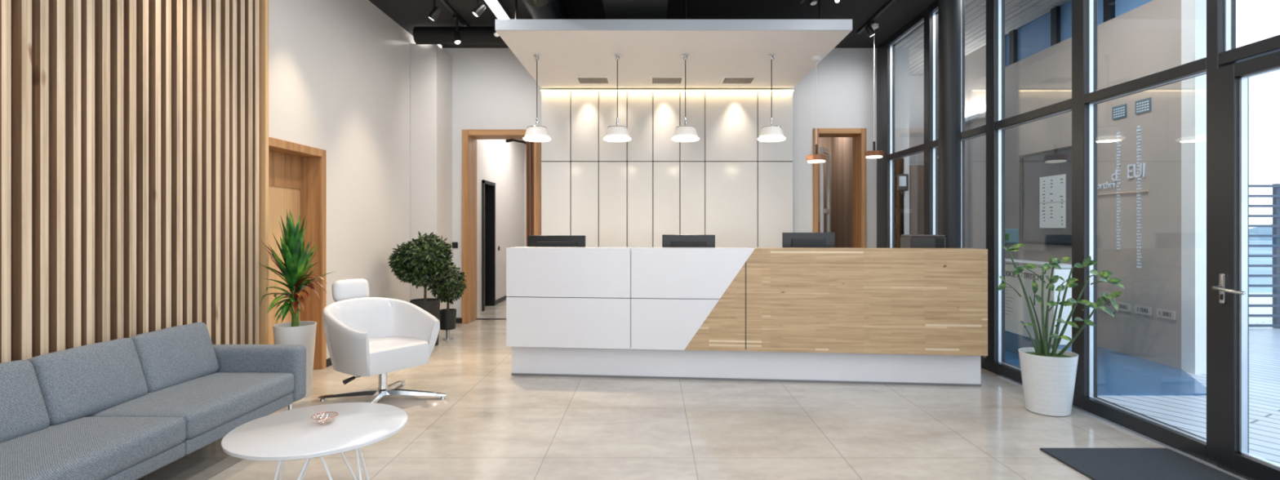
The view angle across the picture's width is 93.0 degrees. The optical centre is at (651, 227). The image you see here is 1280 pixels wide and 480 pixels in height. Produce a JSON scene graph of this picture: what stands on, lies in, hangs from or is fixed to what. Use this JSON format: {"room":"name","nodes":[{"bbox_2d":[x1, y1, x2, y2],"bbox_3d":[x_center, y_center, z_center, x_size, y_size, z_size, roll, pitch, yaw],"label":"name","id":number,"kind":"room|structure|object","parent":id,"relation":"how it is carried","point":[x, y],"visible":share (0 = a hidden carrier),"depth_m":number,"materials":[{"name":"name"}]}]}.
{"room":"lobby","nodes":[
{"label":"lobby","id":0,"kind":"room"},
{"bbox_2d":[268,0,415,359],"bbox_3d":[-3.130,-0.555,2.900,0.300,3.670,11.000,0,0,0],"label":"wall","id":1,"kind":"structure","parent":0,"point":[340,70],"depth_m":6.01,"materials":[{"name":"paint"}]},
{"bbox_2d":[0,0,268,363],"bbox_3d":[-2.939,-0.545,1.788,0.082,3.650,5.624,0,0,0],"label":"cladding","id":2,"kind":"object","parent":1,"relation":"attached to","point":[134,134],"visible":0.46,"depth_m":3.38,"materials":[{"name":"brown wood"}]},
{"bbox_2d":[268,137,326,368],"bbox_3d":[-3.080,0.290,5.040,0.240,1.980,0.980,0,0,0],"label":"door","id":3,"kind":"structure","parent":1,"relation":"in","point":[297,172],"depth_m":5.46,"materials":[{"name":"brown wood"}]},
{"bbox_2d":[326,357,332,367],"bbox_3d":[-2.973,1.245,6.520,0.015,0.070,1.960,0,0,0],"label":"baseboard","id":4,"kind":"structure","parent":1,"relation":"attached to","point":[329,363],"depth_m":5.58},
{"bbox_2d":[410,43,452,328],"bbox_3d":[-2.817,-0.495,7.800,0.325,3.550,0.600,0,0,0],"label":"wall","id":5,"kind":"structure","parent":0,"point":[431,66],"depth_m":7.50,"materials":[{"name":"paint"}]},
{"bbox_2d":[455,317,462,323],"bbox_3d":[-2.671,1.245,7.750,0.306,0.070,0.760,0,0,28],"label":"baseboard","id":6,"kind":"structure","parent":5,"relation":"attached to","point":[459,320],"depth_m":8.09,"materials":[{"name":"black"}]},
{"bbox_2d":[476,139,524,313],"bbox_3d":[-2.765,-0.270,10.350,0.370,3.100,3.900,0,0,0],"label":"wall","id":7,"kind":"structure","parent":0,"point":[500,162],"depth_m":10.46,"materials":[{"name":"paint"}]},
{"bbox_2d":[481,179,495,311],"bbox_3d":[-2.650,0.280,9.585,0.200,2.000,0.690,0,0,0],"label":"door","id":8,"kind":"structure","parent":7,"relation":"in","point":[488,188],"depth_m":9.88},
{"bbox_2d":[495,295,507,304],"bbox_3d":[-2.572,1.245,11.115,0.015,0.070,2.370,0,0,0],"label":"baseboard","id":9,"kind":"structure","parent":7,"relation":"attached to","point":[504,298],"depth_m":10.34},
{"bbox_2d":[524,140,526,246],"bbox_3d":[-1.875,-0.270,10.450,1.750,3.100,4.100,0,0,0],"label":"wall","id":10,"kind":"structure","parent":0,"point":[525,144],"depth_m":12.30,"materials":[{"name":"paint"}]},
{"bbox_2d":[368,0,936,48],"bbox_3d":[-0.080,-2.515,2.900,6.400,0.250,11.000,0,0,0],"label":"ceiling","id":11,"kind":"structure","parent":0,"point":[408,14],"depth_m":6.74,"materials":[{"name":"black paint"}]},
{"bbox_2d":[440,0,470,26],"bbox_3d":[-2.180,-2.373,6.150,0.036,0.035,2.300,0,0,0],"label":"track rail","id":12,"kind":"object","parent":11,"relation":"attached to","point":[445,2],"visible":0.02,"depth_m":6.65,"materials":[{"name":"black metal"}]},
{"bbox_2d":[427,0,440,21],"bbox_3d":[-2.180,-2.213,6.100,0.112,0.283,0.138,0,0,34],"label":"track spotlight","id":13,"kind":"object","parent":12,"relation":"attached to","point":[433,15],"visible":1,"depth_m":6.08,"materials":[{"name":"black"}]},
{"bbox_2d":[453,14,461,44],"bbox_3d":[-2.178,-2.203,6.801,0.090,0.302,0.145,0,0,-21],"label":"track spotlight","id":14,"kind":"object","parent":12,"relation":"attached to","point":[456,37],"visible":1,"depth_m":6.78,"materials":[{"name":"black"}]},
{"bbox_2d":[413,26,506,44],"bbox_3d":[-2.050,-2.240,7.100,1.400,0.200,0.200,0,0,0],"label":"duct","id":15,"kind":"object","parent":11,"relation":"hanging from","point":[421,35],"visible":0.66,"depth_m":7.02,"materials":[{"name":"black metal"}]},
{"bbox_2d":[484,0,512,19],"bbox_3d":[-1.600,-2.315,3.600,0.130,0.150,6.200,0,0,0],"label":"ceiling lamp","id":16,"kind":"object","parent":11,"relation":"attached to","point":[498,7],"visible":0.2,"depth_m":6.29,"materials":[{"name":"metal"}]},
{"bbox_2d":[522,0,568,19],"bbox_3d":[-1.050,-2.190,5.987,0.340,0.340,2.775,0,0,0],"label":"duct","id":17,"kind":"object","parent":11,"relation":"hanging from","point":[538,9],"visible":0.39,"depth_m":5.77,"materials":[{"name":"black metal"}]},
{"bbox_2d":[602,0,667,19],"bbox_3d":[-0.150,-2.230,6.400,0.600,0.320,2.400,0,0,0],"label":"duct","id":18,"kind":"object","parent":11,"relation":"attached to","point":[613,9],"visible":0.33,"depth_m":5.77,"materials":[{"name":"black metal"}]},
{"bbox_2d":[494,0,852,163],"bbox_3d":[0.212,-1.542,6.772,3.313,1.695,2.335,0,0,0],"label":"pendant lamp","id":19,"kind":"object","parent":11,"relation":"hanging from","point":[771,133],"depth_m":6.30,"materials":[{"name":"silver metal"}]},
{"bbox_2d":[575,76,610,84],"bbox_3d":[-0.720,-1.814,7.500,0.400,0.012,0.340,0,0,0],"label":"air vent","id":20,"kind":"object","parent":19,"relation":"attached to","point":[581,80],"visible":1,"depth_m":7.49,"materials":[{"name":"white metal"}]},
{"bbox_2d":[650,76,684,84],"bbox_3d":[0.190,-1.814,7.500,0.400,0.012,0.340,0,0,0],"label":"air vent","id":21,"kind":"object","parent":19,"relation":"attached to","point":[654,80],"visible":1,"depth_m":7.51,"materials":[{"name":"white metal"}]},
{"bbox_2d":[720,76,756,84],"bbox_3d":[1.070,-1.814,7.500,0.400,0.012,0.340,0,0,0],"label":"air vent","id":22,"kind":"object","parent":19,"relation":"attached to","point":[726,80],"visible":1,"depth_m":7.49,"materials":[{"name":"white metal"}]},
{"bbox_2d":[807,160,825,163],"bbox_3d":[1.765,-0.703,6.500,0.184,0.016,0.184,0,0,0],"label":"diffuser","id":23,"kind":"object","parent":19,"relation":"attached to","point":[808,161],"depth_m":6.47,"materials":[{"name":"white plastic"}]},
{"bbox_2d":[864,23,883,158],"bbox_3d":[2.630,-1.605,7.170,0.208,1.570,0.208,0,0,0],"label":"pendant lamp","id":24,"kind":"object","parent":11,"relation":"hanging from","point":[873,153],"visible":0.94,"depth_m":7.14,"materials":[{"name":"metal"}]},
{"bbox_2d":[866,155,882,158],"bbox_3d":[2.630,-0.828,7.170,0.184,0.016,0.184,0,0,0],"label":"diffuser","id":25,"kind":"object","parent":24,"relation":"attached to","point":[867,156],"depth_m":7.11,"materials":[{"name":"white plastic"}]},
{"bbox_2d":[856,0,895,34],"bbox_3d":[2.520,-2.373,6.300,0.036,0.035,2.200,0,0,0],"label":"track rail","id":26,"kind":"object","parent":11,"relation":"attached to","point":[889,2],"visible":1,"depth_m":6.75,"materials":[{"name":"black metal"}]},
{"bbox_2d":[864,21,875,37],"bbox_3d":[2.520,-2.273,7.000,0.108,0.163,0.140,0,0,-31],"label":"track spotlight","id":27,"kind":"object","parent":26,"relation":"attached to","point":[870,32],"visible":1,"depth_m":6.97,"materials":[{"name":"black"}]},
{"bbox_3d":[1.580,-2.373,5.700,0.036,0.035,1.400,0,0,0],"label":"track rail","id":28,"kind":"object","parent":11,"relation":"attached to","visible":0},
{"bbox_2d":[808,0,817,5],"bbox_3d":[1.582,-2.263,5.950,0.085,0.181,0.140,0,0,0],"label":"track spotlight","id":29,"kind":"object","parent":28,"relation":"attached to","point":[812,2],"visible":1,"depth_m":5.92,"materials":[{"name":"white paint"}]},
{"bbox_3d":[-1.720,-2.373,5.950,0.036,0.035,1.900,0,0,0],"label":"track rail","id":30,"kind":"object","parent":11,"relation":"attached to","visible":0},
{"bbox_2d":[472,0,485,17],"bbox_3d":[-1.720,-2.223,6.050,0.109,0.262,0.140,0,0,32],"label":"track spotlight","id":31,"kind":"object","parent":30,"relation":"attached to","point":[479,9],"visible":1,"depth_m":6.03,"materials":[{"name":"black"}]},
{"bbox_2d":[493,13,499,37],"bbox_3d":[-1.718,-2.233,6.750,0.079,0.243,0.146,0,0,-14],"label":"track spotlight","id":32,"kind":"object","parent":30,"relation":"attached to","point":[495,33],"visible":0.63,"depth_m":6.72,"materials":[{"name":"white paint"}]},
{"bbox_2d":[137,299,1206,479],"bbox_3d":[0.760,1.340,4.900,8.080,0.120,15.000,0,0,0],"label":"floor","id":33,"kind":"structure","parent":0,"point":[491,423],"depth_m":3.87,"materials":[{"name":"tile"}]},
{"bbox_2d":[0,322,306,479],"bbox_3d":[-2.538,0.929,2.462,0.685,0.702,2.845,0,0,0],"label":"sofa","id":34,"kind":"object","parent":33,"relation":"on","point":[132,407],"visible":1,"depth_m":2.91,"materials":[{"name":"grey fabric"}]},
{"bbox_2d":[0,360,49,443],"bbox_3d":[-2.745,0.745,2.435,0.187,0.334,0.530,0,0,0],"label":"cushion","id":35,"kind":"object","parent":34,"relation":"on","point":[24,395],"depth_m":2.60,"materials":[{"name":"grey fabric"}]},
{"bbox_2d":[26,337,147,425],"bbox_3d":[-2.745,0.745,2.965,0.187,0.333,0.520,0,0,0],"label":"cushion","id":36,"kind":"object","parent":34,"relation":"on","point":[82,382],"depth_m":2.91,"materials":[{"name":"grey fabric"}]},
{"bbox_2d":[0,416,186,479],"bbox_3d":[-2.515,0.958,2.457,0.638,0.161,0.862,0,0,0],"label":"seat cushion","id":37,"kind":"object","parent":34,"relation":"on","point":[67,447],"depth_m":2.53,"materials":[{"name":"grey fabric"}]},
{"bbox_2d":[129,322,218,392],"bbox_3d":[-2.745,0.745,3.491,0.186,0.334,0.522,0,0,0],"label":"cushion","id":38,"kind":"object","parent":34,"relation":"on","point":[169,357],"depth_m":3.43,"materials":[{"name":"grey fabric"}]},
{"bbox_2d":[87,372,293,439],"bbox_3d":[-2.515,0.958,3.325,0.638,0.160,0.866,0,0,0],"label":"seat cushion","id":39,"kind":"object","parent":34,"relation":"on","point":[211,404],"depth_m":3.20,"materials":[{"name":"grey fabric"}]},
{"bbox_2d":[272,320,316,397],"bbox_3d":[-2.700,1.008,4.600,0.290,0.545,0.290,0,0,0],"label":"pot","id":40,"kind":"object","parent":33,"relation":"on","point":[304,333],"depth_m":4.55,"materials":[{"name":"white ceramic"}]},
{"bbox_2d":[257,209,335,397],"bbox_3d":[-2.669,0.571,4.591,0.453,1.418,0.441,0,0,0],"label":"dracaena","id":41,"kind":"object","parent":33,"relation":"on","point":[295,269],"visible":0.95,"depth_m":4.55,"materials":[{"name":"green plant"}]},
{"bbox_2d":[221,402,408,479],"bbox_3d":[-1.436,1.070,2.635,0.704,0.420,0.704,0,0,0],"label":"coffee table","id":42,"kind":"object","parent":33,"relation":"on","point":[292,434],"visible":0.98,"depth_m":2.57,"materials":[{"name":"white paint"}]},
{"bbox_2d":[311,411,338,424],"bbox_3d":[-1.430,0.842,2.660,0.106,0.036,0.106,0,0,0],"label":"glass bowl","id":43,"kind":"object","parent":42,"relation":"on","point":[335,416],"visible":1,"depth_m":2.65,"materials":[{"name":"clear glass"}]},
{"bbox_2d":[318,278,446,403],"bbox_3d":[-2.034,0.843,4.530,0.845,0.875,0.738,0,0,34],"label":"swivel armchair","id":44,"kind":"object","parent":33,"relation":"on","point":[365,335],"visible":0.99,"depth_m":4.53,"materials":[{"name":"white leather"}]},
{"bbox_2d":[387,231,454,346],"bbox_3d":[-2.512,0.660,6.592,0.734,1.241,0.544,0,0,-3],"label":"topiary tree","id":45,"kind":"object","parent":33,"relation":"on","point":[424,261],"visible":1,"depth_m":6.48,"materials":[{"name":"green plant"}]},
{"bbox_2d":[426,264,467,339],"bbox_3d":[-2.327,0.840,6.947,0.447,0.880,0.439,0,0,0],"label":"topiary tree","id":46,"kind":"object","parent":33,"relation":"on","point":[448,290],"visible":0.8,"depth_m":6.87,"materials":[{"name":"green plant"}]},
{"bbox_2d":[506,246,987,386],"bbox_3d":[0.745,0.728,5.336,3.915,1.105,0.704,0,0,6],"label":"reception desk","id":47,"kind":"object","parent":33,"relation":"on","point":[872,316],"visible":1,"depth_m":5.00,"materials":[{"name":"white laminate"}]},
{"bbox_2d":[528,235,585,247],"bbox_3d":[-0.873,0.309,5.628,0.540,0.466,0.180,0,0,6],"label":"monitor","id":48,"kind":"object","parent":47,"relation":"on","point":[573,241],"visible":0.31,"depth_m":5.59,"materials":[{"name":"black plastic"}]},
{"bbox_2d":[662,234,715,247],"bbox_3d":[0.339,0.305,5.519,0.478,0.474,0.180,0,0,6],"label":"monitor","id":49,"kind":"object","parent":47,"relation":"on","point":[668,240],"visible":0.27,"depth_m":5.48,"materials":[{"name":"black plastic"}]},
{"bbox_2d":[782,232,835,248],"bbox_3d":[1.399,0.295,5.425,0.457,0.494,0.180,0,0,6],"label":"monitor","id":50,"kind":"object","parent":47,"relation":"on","point":[826,240],"visible":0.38,"depth_m":5.39,"materials":[{"name":"black plastic"}]},
{"bbox_2d":[900,234,945,248],"bbox_3d":[2.387,0.304,5.348,0.290,0.474,0.304,0,0,6],"label":"monitor","id":51,"kind":"object","parent":47,"relation":"on","point":[907,241],"visible":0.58,"depth_m":5.21,"materials":[{"name":"black plastic"}]},
{"bbox_2d":[1004,258,1071,353],"bbox_3d":[3.825,0.817,6.155,0.270,0.935,1.170,0,0,0],"label":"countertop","id":52,"kind":"structure","parent":33,"relation":"on","point":[1016,309],"depth_m":5.99,"materials":[{"name":"white paint"}]},
{"bbox_2d":[1004,258,1071,268],"bbox_3d":[3.825,0.364,6.155,0.270,0.030,1.170,0,0,0],"label":"countertop","id":53,"kind":"structure","parent":52,"relation":"on","point":[1021,262],"depth_m":6.00,"materials":[{"name":"white"}]},
{"bbox_2d":[998,243,1125,417],"bbox_3d":[2.779,0.697,4.154,0.702,1.167,0.442,0,0,30],"label":"potted leafy plant","id":54,"kind":"object","parent":33,"relation":"on","point":[1048,375],"visible":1,"depth_m":4.12,"materials":[{"name":"green plant"}]},
{"bbox_2d":[997,375,1246,479],"bbox_3d":[2.982,1.274,3.625,0.035,0.012,3.150,0,0,0],"label":"trim","id":55,"kind":"structure","parent":33,"relation":"on","point":[1104,420],"depth_m":3.69,"materials":[{"name":"metal"}]},
{"bbox_2d":[1040,448,1239,479],"bbox_3d":[2.595,1.274,2.545,0.730,0.012,1.890,0,0,0],"label":"doormat","id":56,"kind":"object","parent":33,"relation":"on","point":[1095,464],"visible":1,"depth_m":3.24,"materials":[{"name":"grey carpet"}]},
{"bbox_2d":[442,48,909,317],"bbox_3d":[0.230,-0.555,8.200,6.420,3.670,0.400,0,0,0],"label":"wall","id":57,"kind":"structure","parent":0,"point":[736,188],"depth_m":8.00,"materials":[{"name":"paint"}]},
{"bbox_2d":[452,242,457,248],"bbox_3d":[-2.630,0.240,8.094,0.100,0.080,0.012,0,0,0],"label":"light switch","id":58,"kind":"object","parent":57,"relation":"attached to","point":[455,245],"visible":0.7,"depth_m":8.09,"materials":[{"name":"black plastic"}]},
{"bbox_2d":[462,129,541,323],"bbox_3d":[-1.993,-0.008,8.260,1.046,2.576,0.400,0,0,0],"label":"door frame","id":59,"kind":"structure","parent":57,"relation":"in","point":[469,137],"depth_m":8.09,"materials":[{"name":"brown wood"}]},
{"bbox_2d":[540,89,793,91],"bbox_3d":[0.207,-1.794,7.987,3.325,0.018,0.024,0,0,0],"label":"light strip","id":60,"kind":"object","parent":57,"relation":"attached to","point":[540,90],"visible":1,"depth_m":7.98,"materials":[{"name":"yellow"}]},
{"bbox_2d":[813,128,866,248],"bbox_3d":[2.507,-0.018,8.250,0.705,2.595,0.360,0,0,0],"label":"door frame","id":61,"kind":"structure","parent":57,"relation":"in","point":[858,135],"depth_m":8.07,"materials":[{"name":"brown wood"}]},
{"bbox_2d":[895,208,897,227],"bbox_3d":[3.258,-0.120,8.053,0.034,0.257,0.081,0,0,31],"label":"handle","id":62,"kind":"object","parent":57,"relation":"attached to","point":[896,208],"visible":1,"depth_m":8.02,"materials":[{"name":"black metal"}]},
{"bbox_2d":[894,158,903,248],"bbox_3d":[3.235,0.180,8.120,0.270,2.200,0.040,0,0,0],"label":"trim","id":63,"kind":"structure","parent":57,"relation":"attached to","point":[899,169],"depth_m":8.10,"materials":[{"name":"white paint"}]},
{"bbox_2d":[894,173,908,195],"bbox_3d":[3.310,-0.559,8.037,0.160,0.282,0.105,0,0,0],"label":"wall dispenser","id":64,"kind":"object","parent":57,"relation":"attached to","point":[901,180],"visible":0.94,"depth_m":7.99,"materials":[{"name":"grey plastic"}]},
{"bbox_2d":[876,0,1279,466],"bbox_3d":[3.050,-0.555,2.745,0.100,3.670,10.690,0,0,0],"label":"window","id":65,"kind":"structure","parent":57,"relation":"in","point":[1221,50],"depth_m":4.25,"materials":[{"name":"metal"}]},
{"bbox_2d":[1211,50,1279,479],"bbox_3d":[2.993,0.215,2.684,0.154,2.110,1.059,0,0,0],"label":"door","id":66,"kind":"structure","parent":65,"relation":"attached to","point":[1233,456],"depth_m":3.12,"materials":[{"name":"metal"}]},
{"bbox_2d":[818,137,852,248],"bbox_3d":[2.507,-0.220,9.225,1.165,3.000,1.650,0,0,0],"label":"wall","id":67,"kind":"structure","parent":0,"point":[840,148],"depth_m":9.41,"materials":[{"name":"brown wood"}]},
{"bbox_2d":[818,143,819,222],"bbox_3d":[2.460,-0.660,9.486,0.120,1.180,0.788,0,0,0],"label":"upper cabinet","id":68,"kind":"object","parent":67,"relation":"attached to","point":[819,144],"visible":0.13,"depth_m":9.10,"materials":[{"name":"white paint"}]},
{"bbox_2d":[819,146,830,232],"bbox_3d":[2.500,0.080,8.730,0.040,2.400,0.500,0,0,28],"label":"window","id":69,"kind":"structure","parent":67,"relation":"in","point":[822,150],"depth_m":8.52,"materials":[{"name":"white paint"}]},
{"bbox_2d":[909,75,924,234],"bbox_3d":[4.050,-0.670,10.600,1.900,3.900,0.200,0,0,0],"label":"wall","id":70,"kind":"structure","parent":0,"point":[916,83],"depth_m":10.50,"materials":[{"name":"paint"}]},
{"bbox_2d":[937,0,960,248],"bbox_3d":[2.780,-0.555,5.660,0.192,3.670,0.192,0,0,0],"label":"column","id":71,"kind":"structure","parent":0,"point":[948,11],"depth_m":5.58,"materials":[{"name":"black paint"}]},
{"bbox_2d":[894,0,1071,75],"bbox_3d":[4.200,-2.720,7.450,2.200,0.200,6.500,0,0,0],"label":"ceiling","id":72,"kind":"structure","parent":0,"point":[1018,13],"depth_m":7.80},
{"bbox_2d":[964,0,1181,368],"bbox_3d":[4.900,-0.660,8.050,0.200,3.920,5.100,0,0,0],"label":"wall","id":73,"kind":"structure","parent":0,"point":[1144,40],"depth_m":6.15,"materials":[{"name":"glass"}]},
{"bbox_2d":[964,113,985,124],"bbox_3d":[4.720,-1.590,9.200,0.160,0.060,1.100,0,0,0],"label":"uplight","id":74,"kind":"object","parent":73,"relation":"attached to","point":[978,116],"visible":0.51,"depth_m":8.76,"materials":[{"name":"white paint"}]},
{"bbox_2d":[1019,146,1071,245],"bbox_3d":[4.775,-0.355,7.200,0.050,1.130,1.280,0,0,0],"label":"window","id":75,"kind":"structure","parent":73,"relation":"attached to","point":[1033,166],"depth_m":7.46,"materials":[{"name":"grey glass"}]},
{"bbox_2d":[1040,173,1066,227],"bbox_3d":[4.760,-0.300,7.210,0.010,0.620,0.460,0,0,0],"label":"poster","id":76,"kind":"object","parent":75,"relation":"attached to","point":[1052,188],"visible":1,"depth_m":7.18,"materials":[{"name":"paper"}]},
{"bbox_2d":[1042,178,1062,224],"bbox_3d":[4.756,-0.296,7.205,0.002,0.532,0.370,0,0,0],"label":"print","id":77,"kind":"object","parent":76,"relation":"attached to","point":[1052,188],"depth_m":7.20},
{"bbox_2d":[1004,0,1152,66],"bbox_3d":[4.850,-2.395,6.970,0.100,0.450,2.940,0,0,0],"label":"window","id":78,"kind":"structure","parent":73,"relation":"in","point":[1053,28],"depth_m":7.40,"materials":[{"name":"glass"}]},
{"bbox_2d":[1097,291,1115,311],"bbox_3d":[4.791,0.780,6.420,0.018,0.200,0.280,0,0,0],"label":"sign","id":79,"kind":"object","parent":73,"relation":"attached to","point":[1108,304],"visible":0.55,"depth_m":6.37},
{"bbox_2d":[1116,132,1120,249],"bbox_3d":[4.794,-0.372,6.230,0.012,1.204,0.044,0,0,0],"label":"strip","id":80,"kind":"object","parent":73,"relation":"attached to","point":[1117,133],"visible":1,"depth_m":6.22,"materials":[{"name":"white"}]},
{"bbox_2d":[1111,103,1126,119],"bbox_3d":[4.793,-1.180,6.220,0.014,0.130,0.180,0,0,0],"label":"sign","id":81,"kind":"object","parent":73,"relation":"attached to","point":[1120,111],"visible":1,"depth_m":6.21,"materials":[{"name":"white plastic"}]},
{"bbox_2d":[1113,106,1124,118],"bbox_3d":[4.787,-1.175,6.218,0.002,0.090,0.145,0,0,0],"label":"print","id":82,"kind":"object","parent":81,"relation":"attached to","point":[1118,112],"depth_m":6.22},
{"bbox_2d":[1114,301,1130,311],"bbox_3d":[4.793,0.810,6.180,0.015,0.080,0.200,0,0,0],"label":"name plate","id":83,"kind":"object","parent":73,"relation":"attached to","point":[1122,306],"visible":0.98,"depth_m":6.15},
{"bbox_2d":[1097,162,1148,195],"bbox_3d":[4.790,-0.486,6.330,0.020,0.281,0.940,0,0,0],"label":"sign","id":84,"kind":"object","parent":73,"relation":"attached to","point":[1133,171],"depth_m":6.09,"materials":[{"name":"white plastic"}]},
{"bbox_2d":[1136,125,1141,267],"bbox_3d":[4.794,-0.298,5.970,0.012,1.396,0.044,0,0,0],"label":"strip","id":85,"kind":"object","parent":73,"relation":"attached to","point":[1138,126],"visible":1,"depth_m":5.97,"materials":[{"name":"white"}]},
{"bbox_2d":[1135,97,1151,114],"bbox_3d":[4.793,-1.180,5.920,0.014,0.130,0.180,0,0,0],"label":"sign","id":86,"kind":"object","parent":73,"relation":"attached to","point":[1144,105],"visible":1,"depth_m":5.91,"materials":[{"name":"white plastic"}]},
{"bbox_2d":[1136,100,1148,112],"bbox_3d":[4.787,-1.175,5.918,0.002,0.090,0.145,0,0,0],"label":"print","id":87,"kind":"object","parent":86,"relation":"attached to","point":[1142,106],"depth_m":5.92},
{"bbox_2d":[1134,304,1151,315],"bbox_3d":[4.793,0.810,5.920,0.015,0.080,0.200,0,0,0],"label":"name plate","id":88,"kind":"object","parent":73,"relation":"attached to","point":[1140,309],"visible":1,"depth_m":5.91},
{"bbox_2d":[1137,307,1147,312],"bbox_3d":[4.786,0.808,5.917,0.002,0.036,0.124,0,0,0],"label":"print","id":89,"kind":"object","parent":88,"relation":"attached to","point":[1139,309],"depth_m":5.92},
{"bbox_2d":[1155,308,1175,319],"bbox_3d":[4.793,0.810,5.660,0.015,0.080,0.200,0,0,0],"label":"name plate","id":90,"kind":"object","parent":73,"relation":"attached to","point":[1169,314],"visible":1,"depth_m":5.65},
{"bbox_2d":[1159,311,1170,316],"bbox_3d":[4.786,0.808,5.657,0.002,0.036,0.124,0,0,0],"label":"print","id":91,"kind":"object","parent":90,"relation":"attached to","point":[1162,313],"depth_m":5.66},
{"bbox_2d":[1181,0,1206,374],"bbox_3d":[4.950,-0.660,5.430,0.300,3.920,0.140,0,0,0],"label":"wall","id":92,"kind":"structure","parent":0,"point":[1193,12],"depth_m":5.37,"materials":[{"name":"white paint"}]},
{"label":"outside","id":93,"kind":"structure","parent":0,"visible":0},
{"bbox_2d":[1097,293,1279,464],"bbox_3d":[8.050,1.360,3.700,9.900,0.120,16.600,0,0,0],"label":"deck","id":94,"kind":"object","parent":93,"point":[1188,413],"depth_m":4.53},
{"bbox_2d":[1248,183,1279,328],"bbox_3d":[8.850,0.370,7.825,7.500,1.860,0.090,0,0,0],"label":"terrace railing","id":95,"kind":"object","parent":94,"relation":"on","point":[1276,187],"visible":0.08,"depth_m":7.78,"materials":[{"name":"grey metal"}]},
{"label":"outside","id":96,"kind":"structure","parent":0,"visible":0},
{"bbox_2d":[1248,240,1272,293],"bbox_3d":[170.000,7.530,306.000,460.000,0.500,588.000,0,0,0],"label":"ground","id":97,"kind":"structure","parent":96,"point":[1252,251],"depth_m":108.85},
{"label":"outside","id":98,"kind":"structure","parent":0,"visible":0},
{"bbox_2d":[1248,226,1272,240],"bbox_3d":[305.500,1.769,360.000,531.000,11.022,60.000,0,0,0],"label":"hills","id":99,"kind":"structure","parent":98,"point":[1257,230],"depth_m":344.47,"materials":[{"name":"blue"}]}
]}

